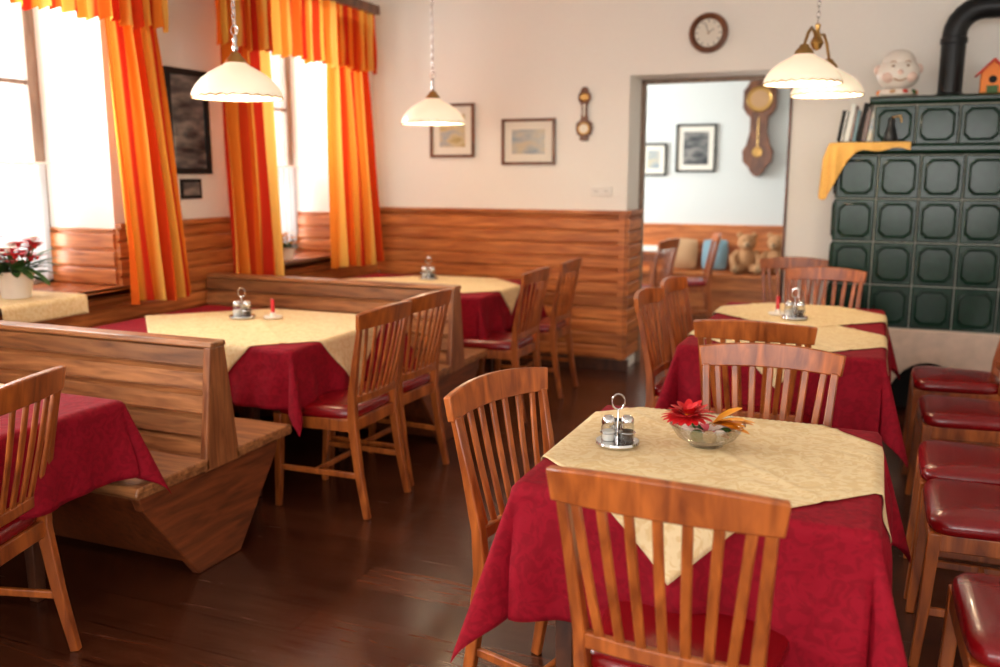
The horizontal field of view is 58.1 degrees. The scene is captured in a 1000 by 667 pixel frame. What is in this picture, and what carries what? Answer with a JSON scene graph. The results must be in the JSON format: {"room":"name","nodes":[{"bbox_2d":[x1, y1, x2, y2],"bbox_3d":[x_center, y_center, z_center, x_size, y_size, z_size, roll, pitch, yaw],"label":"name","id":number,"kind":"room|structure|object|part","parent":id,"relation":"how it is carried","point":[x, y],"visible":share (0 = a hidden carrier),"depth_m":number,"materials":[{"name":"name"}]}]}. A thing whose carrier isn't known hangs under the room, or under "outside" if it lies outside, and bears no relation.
{"room":"restaurant","nodes":[
{"label":"restaurant","id":0,"kind":"room"},
{"bbox_2d":[10,0,168,32],"bbox_3d":[-2.199,-1.676,3.944,0.068,0.456,2.020,4,11,22],"label":"curtain valance","id":1,"kind":"object","parent":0,"point":[141,14],"depth_m":4.60,"materials":[{"name":"orange fabric"}]},
{"bbox_2d":[32,0,372,228],"bbox_3d":[-3.088,-0.608,3.431,0.560,3.000,10.060,4,11,22],"label":"wall","id":2,"kind":"structure","parent":0,"point":[84,181],"depth_m":5.08,"materials":[{"name":"paint"}]},
{"bbox_2d":[0,161,52,279],"bbox_3d":[-2.793,-0.531,4.535,0.030,0.668,1.330,4,11,22],"label":"cafe curtain","id":3,"kind":"object","parent":2,"relation":"hanging from","point":[24,211],"visible":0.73,"depth_m":4.96,"materials":[{"name":"white fabric"}]},
{"bbox_2d":[0,2,55,284],"bbox_3d":[-2.871,-1.067,4.473,0.070,1.780,1.370,4,11,22],"label":"window","id":4,"kind":"structure","parent":2,"relation":"in","point":[29,82],"depth_m":5.01,"materials":[{"name":"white wood"}]},
{"bbox_2d":[0,282,130,313],"bbox_3d":[-2.562,-0.155,4.504,0.620,0.033,1.610,4,11,22],"label":"window sill","id":5,"kind":"structure","parent":2,"relation":"attached to","point":[93,291],"depth_m":4.92,"materials":[{"name":"brown wood"}]},
{"bbox_2d":[0,290,88,322],"bbox_3d":[-2.425,-0.129,4.522,0.424,0.098,0.500,4,11,22],"label":"cloth","id":6,"kind":"object","parent":5,"relation":"on","point":[43,305],"visible":0.77,"depth_m":4.46,"materials":[{"name":"beige fabric"}]},
{"bbox_2d":[0,236,60,298],"bbox_3d":[-2.447,-0.333,4.512,0.423,0.304,0.436,4,11,22],"label":"potted flowers","id":7,"kind":"object","parent":6,"relation":"on","point":[17,277],"visible":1,"depth_m":4.48,"materials":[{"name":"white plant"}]},
{"bbox_2d":[163,66,212,173],"bbox_3d":[-1.890,-1.282,5.456,0.026,0.620,0.360,4,11,22],"label":"framed picture","id":8,"kind":"object","parent":2,"relation":"attached to","point":[189,117],"visible":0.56,"depth_m":5.45,"materials":[{"name":"black"}]},
{"bbox_2d":[0,211,378,327],"bbox_3d":[-3.107,0.257,3.372,0.525,1.138,9.660,4,11,22],"label":"wood paneling","id":9,"kind":"structure","parent":2,"relation":"attached to","point":[100,256],"depth_m":5.21,"materials":[{"name":"brown wood"}]},
{"bbox_2d":[180,179,201,198],"bbox_3d":[-1.896,-0.888,5.529,0.012,0.120,0.180,4,11,22],"label":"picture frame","id":10,"kind":"object","parent":2,"relation":"attached to","point":[189,188],"visible":1,"depth_m":5.52,"materials":[{"name":"black wood"}]},
{"bbox_2d":[274,55,293,165],"bbox_3d":[-1.933,-1.460,6.691,0.070,1.780,1.250,4,11,22],"label":"window","id":11,"kind":"structure","parent":2,"relation":"in","point":[283,64],"depth_m":7.17,"materials":[{"name":"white wood"}]},
{"bbox_2d":[278,165,298,249],"bbox_3d":[-1.855,-0.925,6.753,0.030,0.668,1.210,4,11,22],"label":"cafe curtain","id":12,"kind":"object","parent":2,"relation":"hanging from","point":[286,175],"visible":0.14,"depth_m":7.15,"materials":[{"name":"white fabric"}]},
{"bbox_2d":[284,250,330,268],"bbox_3d":[-1.624,-0.548,6.722,0.620,0.033,1.490,4,11,22],"label":"window sill","id":13,"kind":"structure","parent":2,"relation":"attached to","point":[303,258],"depth_m":6.67,"materials":[{"name":"brown wood"}]},
{"bbox_2d":[282,232,303,258],"bbox_3d":[-1.569,-0.644,6.601,0.266,0.193,0.255,4,11,22],"label":"potted flowers","id":14,"kind":"object","parent":13,"relation":"on","point":[288,249],"visible":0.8,"depth_m":6.57,"materials":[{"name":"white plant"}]},
{"bbox_2d":[330,0,379,15],"bbox_3d":[-1.417,-2.286,6.057,0.308,0.132,1.880,4,11,22],"label":"curtain rod","id":15,"kind":"object","parent":2,"relation":"attached to","point":[369,8],"visible":0.22,"depth_m":6.62,"materials":[{"name":"brown wood"}]},
{"bbox_2d":[220,43,284,275],"bbox_3d":[-1.595,-1.207,5.700,0.110,1.813,0.519,4,11,22],"label":"window curtain","id":16,"kind":"object","parent":15,"relation":"hanging from","point":[249,128],"visible":0.64,"depth_m":5.75,"materials":[{"name":"fabric"}]},
{"bbox_2d":[326,63,383,269],"bbox_3d":[-1.111,-1.410,6.843,0.106,1.812,0.683,4,11,22],"label":"window curtain","id":17,"kind":"object","parent":15,"relation":"hanging from","point":[354,209],"visible":0.84,"depth_m":6.81,"materials":[{"name":"fabric"}]},
{"bbox_3d":[-1.417,-2.286,6.057,0.308,0.132,1.880,4,11,22],"label":"cornice","id":18,"kind":"part","parent":15,"relation":"part of","materials":[{"name":"brown wood"}]},
{"bbox_2d":[215,0,376,74],"bbox_3d":[-1.308,-2.050,6.053,0.068,0.456,1.820,4,11,22],"label":"curtain valance","id":19,"kind":"object","parent":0,"point":[326,31],"depth_m":6.04,"materials":[{"name":"orange fabric"}]},
{"bbox_2d":[0,311,999,666],"bbox_3d":[0.474,0.880,3.916,6.970,0.100,13.600,4,11,22],"label":"floor","id":20,"kind":"structure","parent":0,"point":[311,582],"depth_m":3.37,"materials":[{"name":"brown wood"}]},
{"bbox_2d":[0,366,81,651],"bbox_3d":[-1.585,0.581,2.637,0.535,0.941,0.475,1,10,6],"label":"dining chair","id":21,"kind":"object","parent":20,"relation":"on","point":[17,535],"visible":0.92,"depth_m":2.67,"materials":[{"name":"brown wood"}]},
{"bbox_2d":[0,383,171,601],"bbox_3d":[-2.083,0.624,2.905,1.507,0.758,1.207,4,11,22],"label":"dining table","id":22,"kind":"object","parent":20,"relation":"on","point":[98,442],"visible":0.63,"depth_m":2.93,"materials":[{"name":"red fabric"}]},
{"bbox_3d":[-1.652,0.602,3.159,0.060,0.712,0.060,4,11,22],"label":"leg","id":23,"kind":"part","parent":22,"relation":"part of","materials":[{"name":"brown wood"}]},
{"bbox_2d":[0,320,291,572],"bbox_3d":[-1.799,0.410,3.748,1.616,0.885,0.888,4,11,22],"label":"bench","id":24,"kind":"object","parent":20,"relation":"on","point":[215,464],"visible":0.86,"depth_m":3.46,"materials":[{"name":"brown wood"}]},
{"bbox_3d":[-1.811,0.207,3.718,1.590,0.434,0.174,4,11,22],"label":"plank backrest","id":25,"kind":"part","parent":24,"relation":"part of","materials":[{"name":"brown wood"}]},
{"bbox_3d":[-1.799,-0.015,3.673,1.616,0.022,0.087,4,11,22],"label":"rail","id":26,"kind":"part","parent":24,"relation":"part of","materials":[{"name":"brown wood"}]},
{"bbox_2d":[93,305,419,495],"bbox_3d":[-1.309,0.313,4.657,1.467,0.758,1.167,4,11,22],"label":"dining table","id":27,"kind":"object","parent":20,"relation":"on","point":[284,363],"visible":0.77,"depth_m":4.19,"materials":[{"name":"beige fabric"}]},
{"bbox_3d":[-1.468,0.252,5.131,0.060,0.712,0.060,4,11,22],"label":"leg","id":28,"kind":"part","parent":27,"relation":"part of","materials":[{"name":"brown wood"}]},
{"bbox_2d":[229,287,255,319],"bbox_3d":[-1.355,-0.163,4.724,0.136,0.161,0.136,1,10,7],"label":"condiment set","id":29,"kind":"object","parent":27,"relation":"on","point":[244,312],"visible":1,"depth_m":4.72,"materials":[{"name":"silver metal"}]},
{"bbox_3d":[-1.151,0.419,4.191,0.060,0.712,0.060,4,11,22],"label":"leg","id":30,"kind":"part","parent":27,"relation":"part of","materials":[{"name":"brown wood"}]},
{"bbox_2d":[263,297,282,318],"bbox_3d":[-1.194,-0.136,4.727,0.100,0.108,0.100,4,11,22],"label":"candle","id":31,"kind":"object","parent":27,"relation":"on","point":[272,315],"visible":1,"depth_m":4.72,"materials":[{"name":"red wax"}]},
{"bbox_3d":[-0.859,0.297,4.882,0.060,0.712,0.060,4,11,22],"label":"leg","id":32,"kind":"part","parent":27,"relation":"part of","materials":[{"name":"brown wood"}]},
{"bbox_2d":[273,300,411,519],"bbox_3d":[-0.710,0.314,4.140,0.535,0.941,0.475,4,11,22],"label":"dining chair","id":33,"kind":"object","parent":20,"relation":"on","point":[353,408],"visible":0.92,"depth_m":4.01,"materials":[{"name":"brown wood"}]},
{"bbox_2d":[206,273,487,442],"bbox_3d":[-1.030,0.112,5.428,1.726,0.885,0.888,4,11,22],"label":"bench","id":34,"kind":"object","parent":20,"relation":"on","point":[458,364],"visible":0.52,"depth_m":5.25,"materials":[{"name":"brown wood"}]},
{"bbox_3d":[-1.042,-0.090,5.397,1.700,0.434,0.174,4,11,22],"label":"plank backrest","id":35,"kind":"part","parent":34,"relation":"part of","materials":[{"name":"brown wood"}]},
{"bbox_3d":[-1.030,-0.313,5.352,1.726,0.022,0.087,4,11,22],"label":"rail","id":36,"kind":"part","parent":34,"relation":"part of","materials":[{"name":"brown wood"}]},
{"bbox_2d":[329,289,451,486],"bbox_3d":[-0.552,0.239,4.564,0.535,0.941,0.475,5,11,24],"label":"dining chair","id":37,"kind":"object","parent":20,"relation":"on","point":[415,384],"visible":0.66,"depth_m":4.47,"materials":[{"name":"brown wood"}]},
{"bbox_2d":[348,273,546,372],"bbox_3d":[-0.544,0.016,6.338,1.507,0.756,1.167,4,11,22],"label":"dining table","id":38,"kind":"object","parent":20,"relation":"on","point":[488,305],"visible":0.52,"depth_m":5.95,"materials":[{"name":"fabric"}]},
{"bbox_2d":[419,257,437,279],"bbox_3d":[-0.514,-0.470,6.459,0.136,0.161,0.136,1,10,7],"label":"condiment set","id":39,"kind":"object","parent":38,"relation":"on","point":[429,275],"visible":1,"depth_m":6.45,"materials":[{"name":"silver metal"}]},
{"bbox_3d":[-0.075,0.000,6.555,0.060,0.712,0.060,4,11,22],"label":"leg","id":40,"kind":"part","parent":38,"relation":"part of","materials":[{"name":"brown wood"}]},
{"bbox_2d":[463,266,550,423],"bbox_3d":[0.021,0.044,5.664,0.535,0.941,0.475,4,11,22],"label":"dining chair","id":41,"kind":"object","parent":20,"relation":"on","point":[503,345],"visible":0.75,"depth_m":5.50,"materials":[{"name":"brown wood"}]},
{"bbox_2d":[444,367,592,666],"bbox_3d":[0.175,0.603,2.510,0.535,0.941,0.475,7,12,36],"label":"dining chair","id":42,"kind":"object","parent":20,"relation":"on","point":[477,392],"visible":0.44,"depth_m":2.54,"materials":[{"name":"brown wood"}]},
{"bbox_2d":[495,257,581,398],"bbox_3d":[0.280,-0.064,6.275,0.535,0.941,0.475,4,11,20],"label":"dining chair","id":43,"kind":"object","parent":20,"relation":"on","point":[558,325],"visible":0.76,"depth_m":6.11,"materials":[{"name":"brown wood"}]},
{"bbox_2d":[634,287,672,407],"bbox_3d":[0.938,0.260,4.448,0.535,0.941,0.475,5,11,24],"label":"dining chair","id":44,"kind":"object","parent":20,"relation":"on","point":[642,297],"visible":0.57,"depth_m":4.49,"materials":[{"name":"brown wood"}]},
{"bbox_2d":[643,245,672,321],"bbox_3d":[1.254,-0.531,9.441,1.032,0.750,0.800,4,11,22],"label":"table","id":45,"kind":"object","parent":20,"relation":"on","point":[649,251],"visible":0.17,"depth_m":8.96,"materials":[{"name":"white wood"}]},
{"bbox_2d":[642,238,679,344],"bbox_3d":[1.316,-0.399,8.164,0.535,0.941,0.475,6,12,32],"label":"dining chair","id":46,"kind":"object","parent":20,"relation":"on","point":[673,243],"visible":0.45,"depth_m":7.95,"materials":[{"name":"brown wood"}]},
{"bbox_2d":[546,465,791,666],"bbox_3d":[0.404,0.696,1.988,0.475,0.941,0.535,5,11,25],"label":"dining chair","id":47,"kind":"object","parent":20,"relation":"on","point":[634,633],"visible":0.86,"depth_m":1.76,"materials":[{"name":"brown wood"}]},
{"bbox_2d":[660,276,693,356],"bbox_3d":[1.155,0.173,4.936,0.535,0.941,0.475,5,11,26],"label":"dining chair","id":48,"kind":"object","parent":20,"relation":"on","point":[674,283],"visible":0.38,"depth_m":5.02,"materials":[{"name":"brown wood"}]},
{"bbox_2d":[450,405,910,666],"bbox_3d":[0.581,0.692,2.517,1.078,0.758,1.078,4,11,22],"label":"dining table","id":49,"kind":"object","parent":20,"relation":"on","point":[833,603],"visible":0.75,"depth_m":2.20,"materials":[{"name":"red fabric"}]},
{"bbox_3d":[0.175,0.744,2.357,0.060,0.712,0.060,4,11,22],"label":"leg","id":50,"kind":"part","parent":49,"relation":"part of","materials":[{"name":"brown wood"}]},
{"bbox_2d":[595,393,639,449],"bbox_3d":[0.329,0.237,2.510,0.124,0.147,0.124,0,10,3],"label":"salt","id":51,"kind":"object","parent":49,"relation":"on","point":[615,437],"visible":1,"depth_m":2.50,"materials":[{"name":"silver metal"}]},
{"bbox_2d":[661,399,753,448],"bbox_3d":[0.578,0.252,2.507,0.257,0.118,0.212,4,11,22],"label":"flower bowl","id":52,"kind":"object","parent":49,"relation":"on","point":[702,434],"visible":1,"depth_m":2.48,"materials":[{"name":"clear glass"}]},
{"bbox_2d":[661,233,721,324],"bbox_3d":[1.861,-0.505,8.763,0.535,0.941,0.475,1,10,7],"label":"dining chair","id":53,"kind":"object","parent":20,"relation":"on","point":[695,284],"visible":0.7,"depth_m":8.59,"materials":[{"name":"brown wood"}]},
{"bbox_2d":[642,223,782,314],"bbox_3d":[2.346,-0.701,9.828,4.000,0.950,0.498,4,11,22],"label":"wood paneling","id":54,"kind":"structure","parent":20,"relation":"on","point":[726,286],"depth_m":9.79,"materials":[{"name":"brown wood"}]},
{"bbox_2d":[663,238,697,267],"bbox_3d":[2.012,-0.895,10.035,0.379,0.330,0.140,5,11,27],"label":"throw cushion","id":55,"kind":"object","parent":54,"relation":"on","point":[686,257],"visible":0.58,"depth_m":9.97,"materials":[{"name":"brown fabric"}]},
{"bbox_2d":[702,239,727,269],"bbox_3d":[2.363,-0.870,9.892,0.280,0.330,0.137,5,11,26],"label":"throw cushion","id":56,"kind":"object","parent":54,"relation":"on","point":[720,263],"visible":0.67,"depth_m":9.84,"materials":[{"name":"blue fabric"}]},
{"bbox_2d":[729,232,760,274],"bbox_3d":[2.625,-0.853,9.578,0.352,0.441,0.332,2,10,12],"label":"teddy bear","id":57,"kind":"object","parent":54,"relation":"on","point":[746,260],"visible":0.94,"depth_m":9.57},
{"bbox_2d":[759,233,781,275],"bbox_3d":[2.887,-0.834,9.471,0.352,0.441,0.332,7,12,34],"label":"teddy bear","id":58,"kind":"object","parent":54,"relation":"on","point":[774,243],"visible":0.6,"depth_m":9.46},
{"bbox_2d":[693,319,817,423],"bbox_3d":[1.084,0.371,3.821,0.475,0.941,0.535,4,11,22],"label":"dining chair","id":59,"kind":"object","parent":20,"relation":"on","point":[737,330],"visible":0.4,"depth_m":3.56,"materials":[{"name":"brown wood"}]},
{"bbox_2d":[699,342,845,426],"bbox_3d":[0.818,0.537,2.884,0.475,0.941,0.535,4,11,22],"label":"dining chair","id":60,"kind":"object","parent":20,"relation":"on","point":[771,356],"visible":0.2,"depth_m":3.03,"materials":[{"name":"brown wood"}]},
{"bbox_2d":[655,302,907,468],"bbox_3d":[1.482,0.318,4.622,1.083,0.761,1.723,4,11,22],"label":"dining table","id":61,"kind":"object","parent":20,"relation":"on","point":[864,400],"visible":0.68,"depth_m":3.97,"materials":[{"name":"red fabric"}]},
{"bbox_2d":[768,295,784,315],"bbox_3d":[1.489,-0.156,4.821,0.100,0.108,0.100,4,11,22],"label":"candle","id":62,"kind":"object","parent":61,"relation":"on","point":[777,312],"visible":0.94,"depth_m":4.81,"materials":[{"name":"red wax"}]},
{"bbox_2d":[781,288,807,319],"bbox_3d":[1.534,-0.158,4.681,0.136,0.161,0.136,2,10,12],"label":"salt","id":63,"kind":"object","parent":61,"relation":"on","point":[793,313],"visible":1,"depth_m":4.67,"materials":[{"name":"silver metal"}]},
{"bbox_2d":[759,257,827,304],"bbox_3d":[1.955,-0.023,6.044,0.475,0.941,0.535,3,11,18],"label":"dining chair","id":64,"kind":"object","parent":20,"relation":"on","point":[777,263],"visible":0.12,"depth_m":6.21,"materials":[{"name":"brown wood"}]},
{"bbox_2d":[785,267,866,308],"bbox_3d":[1.907,0.094,5.382,0.475,0.941,0.535,4,11,22],"label":"dining chair","id":65,"kind":"object","parent":20,"relation":"on","point":[834,274],"visible":0.24,"depth_m":5.53,"materials":[{"name":"brown wood"}]},
{"bbox_2d":[826,93,999,406],"bbox_3d":[2.837,-0.474,5.656,1.465,1.960,0.696,4,11,22],"label":"stove","id":66,"kind":"object","parent":20,"relation":"on","point":[922,222],"visible":0.71,"depth_m":5.41,"materials":[{"name":"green tile"}]},
{"bbox_2d":[837,103,874,141],"bbox_3d":[2.258,-1.328,5.676,0.235,0.237,0.162,4,11,22],"label":"books","id":67,"kind":"object","parent":66,"relation":"on","point":[848,131],"visible":0.86,"depth_m":5.61,"materials":[{"name":"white paper"}]},
{"bbox_2d":[818,141,910,199],"bbox_3d":[2.237,-0.999,5.535,0.503,0.352,0.298,4,11,22],"label":"cloth","id":68,"kind":"object","parent":66,"relation":"on","point":[837,154],"visible":1,"depth_m":5.46,"materials":[{"name":"fabric"}]},
{"bbox_2d":[883,115,901,140],"bbox_3d":[2.351,-1.233,5.404,0.083,0.154,0.083,-4,11,-22],"label":"figurine","id":69,"kind":"object","parent":68,"relation":"on","point":[890,134],"visible":1,"depth_m":5.38,"materials":[{"name":"black"}]},
{"bbox_2d":[874,49,923,95],"bbox_3d":[2.442,-1.594,5.521,0.234,0.290,0.245,-9,13,-40],"label":"cookie jar","id":70,"kind":"object","parent":66,"relation":"on","point":[899,71],"visible":0.93,"depth_m":5.46,"materials":[{"name":"beige ceramic"}]},
{"bbox_2d":[935,0,999,94],"bbox_3d":[3.622,-1.685,5.155,2.020,0.600,0.180,4,11,22],"label":"pipe","id":71,"kind":"object","parent":66,"relation":"on","point":[954,39],"visible":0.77,"depth_m":5.44,"materials":[{"name":"black metal"}]},
{"bbox_2d":[975,58,999,93],"bbox_3d":[2.901,-1.511,5.304,0.177,0.203,0.140,4,11,22],"label":"birdhouse","id":72,"kind":"object","parent":66,"relation":"on","point":[990,74],"visible":0.86,"depth_m":5.26,"materials":[{"name":"orange wood"}]},
{"bbox_2d":[902,339,999,474],"bbox_3d":[2.363,0.239,4.566,0.535,0.941,0.475,4,11,22],"label":"dining chair","id":73,"kind":"object","parent":20,"relation":"on","point":[924,380],"visible":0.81,"depth_m":4.48,"materials":[{"name":"red leather"}]},
{"bbox_2d":[903,440,999,599],"bbox_3d":[1.771,0.478,3.218,0.535,0.941,0.475,4,11,23],"label":"dining chair","id":74,"kind":"object","parent":20,"relation":"on","point":[935,458],"visible":0.7,"depth_m":3.18,"materials":[{"name":"red leather"}]},
{"bbox_2d":[905,478,999,666],"bbox_3d":[1.587,0.555,2.783,0.535,0.941,0.475,4,11,22],"label":"dining chair","id":75,"kind":"object","parent":20,"relation":"on","point":[955,516],"visible":0.94,"depth_m":2.73,"materials":[{"name":"red leather"}]},
{"bbox_2d":[905,395,999,514],"bbox_3d":[2.107,0.350,3.936,0.535,0.941,0.475,4,11,21],"label":"dining chair","id":76,"kind":"object","parent":20,"relation":"on","point":[941,417],"visible":0.78,"depth_m":3.83,"materials":[{"name":"red leather"}]},
{"bbox_2d":[937,572,999,666],"bbox_3d":[1.329,0.681,2.069,0.535,0.941,0.475,4,11,20],"label":"dining chair","id":77,"kind":"object","parent":20,"relation":"on","point":[971,622],"visible":1,"depth_m":2.13,"materials":[{"name":"red leather"}]},
{"bbox_2d":[370,0,999,365],"bbox_3d":[1.887,-1.156,6.525,6.210,3.000,0.434,4,11,22],"label":"wall","id":78,"kind":"structure","parent":0,"point":[511,59],"depth_m":6.75,"materials":[{"name":"paint"}]},
{"bbox_2d":[430,103,474,157],"bbox_3d":[-0.382,-1.619,7.185,0.390,0.420,0.026,4,11,22],"label":"framed picture","id":79,"kind":"object","parent":78,"relation":"attached to","point":[452,141],"visible":0.78,"depth_m":7.18,"materials":[{"name":"beige paper"}]},
{"bbox_2d":[378,207,642,359],"bbox_3d":[0.042,-0.412,7.403,2.180,1.228,0.395,4,11,22],"label":"wood paneling","id":80,"kind":"structure","parent":78,"relation":"attached to","point":[509,244],"depth_m":7.05,"materials":[{"name":"brown wood"}]},
{"bbox_2d":[501,118,555,164],"bbox_3d":[0.218,-1.482,6.955,0.440,0.350,0.026,4,11,22],"label":"framed picture","id":81,"kind":"object","parent":78,"relation":"attached to","point":[529,141],"visible":1,"depth_m":6.96,"materials":[{"name":"beige paper"}]},
{"bbox_2d":[485,352,627,371],"bbox_3d":[-0.039,0.175,7.349,2.210,0.090,0.045,4,11,22],"label":"baseboard","id":82,"kind":"structure","parent":78,"relation":"attached to","point":[609,364],"depth_m":7.02,"materials":[{"name":"brown wood"}]},
{"bbox_2d":[591,187,611,195],"bbox_3d":[0.765,-1.074,6.803,0.160,0.070,0.015,4,11,22],"label":"wall socket","id":83,"kind":"object","parent":78,"relation":"attached to","point":[595,191],"visible":1,"depth_m":6.80,"materials":[{"name":"white plastic"}]},
{"bbox_2d":[689,12,728,52],"bbox_3d":[1.461,-2.108,6.309,0.276,0.276,0.043,4,11,22],"label":"round wall clock","id":84,"kind":"object","parent":78,"relation":"attached to","point":[708,32],"visible":1,"depth_m":6.31,"materials":[{"name":"brown wood"}]},
{"bbox_2d":[635,75,793,361],"bbox_3d":[1.562,-0.795,6.749,1.146,2.210,0.432,4,11,22],"label":"trim","id":85,"kind":"structure","parent":78,"relation":"attached to","point":[645,83],"depth_m":6.86,"materials":[{"name":"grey paint"}]},
{"bbox_2d":[644,81,789,225],"bbox_3d":[2.957,-1.732,9.774,6.770,3.000,0.200,4,11,22],"label":"wall","id":86,"kind":"structure","parent":0,"point":[728,195],"depth_m":9.87,"materials":[{"name":"paint"}]},
{"bbox_2d":[645,143,666,175],"bbox_3d":[1.726,-1.957,10.127,0.300,0.360,0.026,4,11,22],"label":"framed picture","id":87,"kind":"object","parent":86,"relation":"attached to","point":[656,153],"visible":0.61,"depth_m":10.12,"materials":[{"name":"beige paper"}]},
{"bbox_2d":[675,124,716,171],"bbox_3d":[2.160,-2.044,9.929,0.440,0.520,0.026,4,11,22],"label":"framed picture","id":88,"kind":"object","parent":86,"relation":"attached to","point":[695,143],"visible":1,"depth_m":9.93,"materials":[{"name":"beige paper"}]},
{"bbox_2d":[742,80,777,176],"bbox_3d":[2.761,-2.203,9.596,0.340,1.050,0.118,4,11,22],"label":"wall clock","id":89,"kind":"object","parent":86,"relation":"attached to","point":[759,101],"visible":0.94,"depth_m":9.56,"materials":[{"name":"brown wood"}]},
{"bbox_3d":[0.414,-2.177,3.399,7.100,0.100,13.600,4,11,22],"label":"ceiling","id":90,"kind":"structure","parent":0,"visible":0},
{"bbox_2d":[190,0,282,102],"bbox_3d":[-1.223,-1.661,4.095,0.417,1.158,0.417,4,11,22],"label":"pendant lamp","id":91,"kind":"object","parent":90,"relation":"hanging from","point":[235,81],"visible":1,"depth_m":4.07,"materials":[{"name":"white glass"}]},
{"bbox_2d":[401,0,464,125],"bbox_3d":[-0.434,-1.943,5.757,0.417,1.182,0.417,4,11,22],"label":"pendant lamp","id":92,"kind":"object","parent":90,"relation":"hanging from","point":[432,110],"visible":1,"depth_m":5.73,"materials":[{"name":"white glass"}]},
{"bbox_2d":[762,0,864,98],"bbox_3d":[1.658,-1.796,4.646,0.390,1.082,0.856,7,12,34],"label":"pendant lamp","id":93,"kind":"object","parent":90,"relation":"hanging from","point":[811,76],"visible":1,"depth_m":4.61,"materials":[{"name":"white glass"}]},
{"bbox_3d":[-2.309,-1.912,3.948,0.308,0.132,2.080,4,11,22],"label":"curtain cornice","id":94,"kind":"object","parent":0,"visible":0},
{"bbox_2d":[104,17,191,304],"bbox_3d":[-1.927,-1.067,4.914,0.110,1.813,0.549,4,11,22],"label":"window curtain","id":95,"kind":"object","parent":94,"relation":"hanging from","point":[158,262],"visible":0.9,"depth_m":4.91,"materials":[{"name":"fabric"}]}
]}

